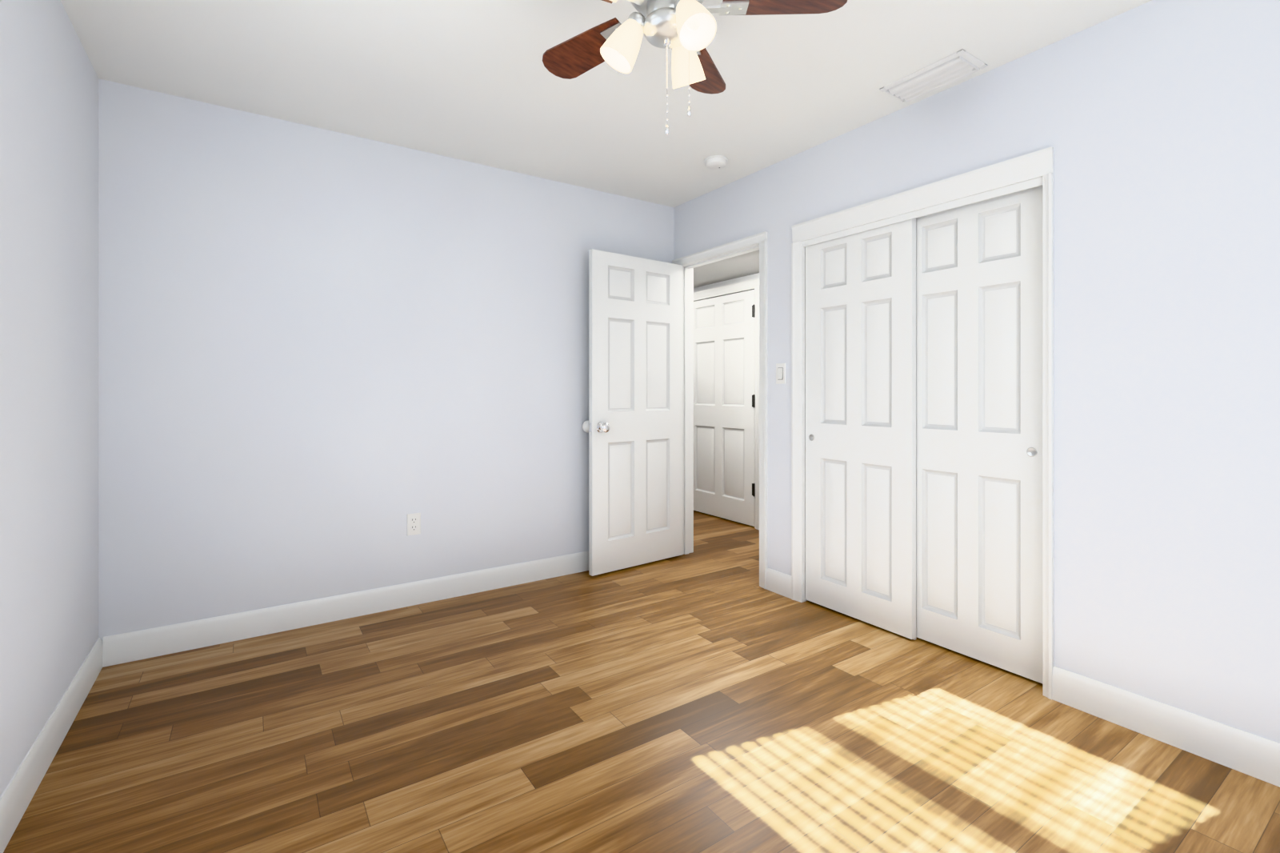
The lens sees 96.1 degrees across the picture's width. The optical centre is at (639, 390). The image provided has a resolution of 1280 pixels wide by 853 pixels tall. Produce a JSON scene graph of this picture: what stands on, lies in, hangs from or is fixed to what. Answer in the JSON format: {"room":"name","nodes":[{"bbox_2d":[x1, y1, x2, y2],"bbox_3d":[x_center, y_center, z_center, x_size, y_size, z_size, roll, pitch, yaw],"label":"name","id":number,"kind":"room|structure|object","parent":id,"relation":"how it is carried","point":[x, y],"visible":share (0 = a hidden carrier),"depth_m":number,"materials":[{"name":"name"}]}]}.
{"room":"empty bedroom","nodes":[
{"label":"empty bedroom","id":0,"kind":"room"},
{"bbox_2d":[0,0,98,796],"bbox_3d":[-1.199,-0.075,0.732,0.120,2.440,4.156,0,0,-34],"label":"wall","id":1,"kind":"structure","parent":0,"point":[49,357],"depth_m":1.77,"materials":[{"name":"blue paint"}]},
{"bbox_2d":[0,636,108,852],"bbox_3d":[-1.143,1.085,0.770,0.014,0.121,3.916,0,0,-34],"label":"baseboard","id":2,"kind":"structure","parent":1,"relation":"attached to","point":[19,792],"depth_m":1.74,"materials":[{"name":"white wood"}]},
{"bbox_2d":[98,78,673,640],"bbox_3d":[-1.037,-0.075,3.278,3.000,2.440,0.120,0,0,-34],"label":"wall","id":3,"kind":"structure","parent":0,"point":[329,360],"depth_m":2.85,"materials":[{"name":"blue paint"}]},
{"bbox_2d":[108,550,588,665],"bbox_3d":[-0.992,1.085,3.227,2.956,0.121,0.014,0,0,-34],"label":"baseboard","id":4,"kind":"structure","parent":3,"relation":"attached to","point":[138,645],"depth_m":2.84,"materials":[{"name":"white wood"}]},
{"bbox_2d":[406,512,420,535],"bbox_3d":[-1.211,0.714,3.082,0.070,0.114,0.009,0,0,-34],"label":"electrical outlet plate","id":5,"kind":"object","parent":3,"relation":"attached to","point":[413,524],"visible":1,"depth_m":3.08,"materials":[{"name":"white plastic"}]},
{"bbox_2d":[60,0,1151,207],"bbox_3d":[-0.082,-1.345,2.794,4.280,0.100,6.320,0,0,-34],"label":"ceiling","id":6,"kind":"structure","parent":0,"point":[474,82],"depth_m":2.33,"materials":[{"name":"paint"}]},
{"bbox_2d":[542,0,847,135],"bbox_3d":[0.043,-1.000,1.579,0.902,0.589,0.935,0,0,-34],"label":"ceiling fan","id":7,"kind":"object","parent":6,"relation":"hanging from","point":[685,30],"visible":1,"depth_m":1.60,"materials":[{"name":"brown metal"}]},
{"bbox_2d":[704,155,727,169],"bbox_3d":[0.427,-1.276,3.230,0.132,0.038,0.132,0,0,-34],"label":"smoke detector","id":8,"kind":"object","parent":6,"relation":"attached to","point":[715,162],"visible":1,"depth_m":3.19,"materials":[{"name":"white plastic"}]},
{"bbox_2d":[879,48,987,102],"bbox_3d":[1.205,-1.286,2.379,0.193,0.022,0.348,0,0,-34],"label":"ceiling vent","id":9,"kind":"object","parent":6,"relation":"in","point":[950,69],"visible":0.98,"depth_m":2.35,"materials":[{"name":"white metal"}]},
{"bbox_2d":[3,510,1279,852],"bbox_3d":[-0.082,1.195,2.794,4.280,0.100,6.320,0,0,-34],"label":"floor","id":10,"kind":"structure","parent":0,"point":[709,694],"depth_m":1.86,"materials":[{"name":"brown wood"}]},
{"bbox_2d":[693,272,759,524],"bbox_3d":[0.773,-0.075,5.243,0.120,2.440,3.220,0,0,-34],"label":"wall","id":11,"kind":"structure","parent":0,"point":[728,282],"depth_m":5.11,"materials":[{"name":"paint"}]},
{"bbox_2d":[693,289,754,526],"bbox_3d":[0.688,0.144,5.161,0.106,1.975,0.892,0,0,-34],"label":"hall door","id":12,"kind":"structure","parent":11,"relation":"in","point":[723,408],"depth_m":5.11,"materials":[{"name":"white wood"}]},
{"bbox_2d":[693,277,759,529],"bbox_3d":[0.712,0.107,5.177,0.055,2.075,1.050,0,0,-34],"label":"door frame","id":13,"kind":"structure","parent":11,"relation":"attached to","point":[738,287],"depth_m":4.78,"materials":[{"name":"white wood"}]},
{"bbox_2d":[693,249,759,287],"bbox_3d":[0.376,-1.140,4.902,0.920,0.310,3.100,0,0,-34],"label":"ceiling","id":14,"kind":"structure","parent":0,"point":[746,264],"depth_m":4.67,"materials":[{"name":"grey paint"}]},
{"bbox_2d":[673,0,1279,743],"bbox_3d":[0.780,-0.075,3.376,0.120,2.440,6.320,0,0,-34],"label":"wall","id":15,"kind":"structure","parent":0,"point":[1155,123],"depth_m":1.93,"materials":[{"name":"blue paint"}]},
{"bbox_2d":[672,231,767,588],"bbox_3d":[0.539,0.105,3.732,0.154,2.079,0.888,0,0,-34],"label":"door frame","id":16,"kind":"structure","parent":15,"relation":"attached to","point":[690,262],"depth_m":3.78,"materials":[{"name":"white wood"}]},
{"bbox_2d":[582,248,682,575],"bbox_3d":[-0.008,0.133,3.752,0.748,1.995,0.217,0,0,-34],"label":"entry door","id":17,"kind":"structure","parent":16,"relation":"attached to","point":[632,426],"depth_m":3.71,"materials":[{"name":"white painted wood"},{"name":"chrome"}]},
{"bbox_2d":[776,363,785,383],"bbox_3d":[0.790,-0.097,3.242,0.014,0.114,0.070,0,0,-34],"label":"switch plate","id":18,"kind":"object","parent":15,"relation":"attached to","point":[780,373],"visible":1,"depth_m":3.24,"materials":[{"name":"white plastic"}]},
{"bbox_2d":[805,218,915,639],"bbox_3d":[1.082,0.167,2.883,0.036,1.932,0.607,0,0,-34],"label":"closet door","id":19,"kind":"structure","parent":15,"relation":"in","point":[861,426],"depth_m":2.84,"materials":[{"name":"white wood"}]},
{"bbox_2d":[791,146,1053,699],"bbox_3d":[1.236,0.120,2.686,0.139,2.050,1.239,0,0,-34],"label":"trim","id":20,"kind":"structure","parent":15,"relation":"attached to","point":[1033,170],"depth_m":2.47,"materials":[{"name":"white wood"}]},
{"bbox_2d":[916,185,1042,683],"bbox_3d":[1.413,0.167,2.467,0.036,1.932,0.607,0,0,-34],"label":"closet door","id":21,"kind":"structure","parent":15,"relation":"in","point":[978,430],"depth_m":2.42,"materials":[{"name":"white wood"}]},
{"bbox_2d":[1052,665,1279,787],"bbox_3d":[1.972,1.085,1.493,0.014,0.121,1.565,0,0,-34],"label":"baseboard","id":22,"kind":"structure","parent":15,"relation":"attached to","point":[1250,754],"depth_m":1.86,"materials":[{"name":"white wood"}]}
]}

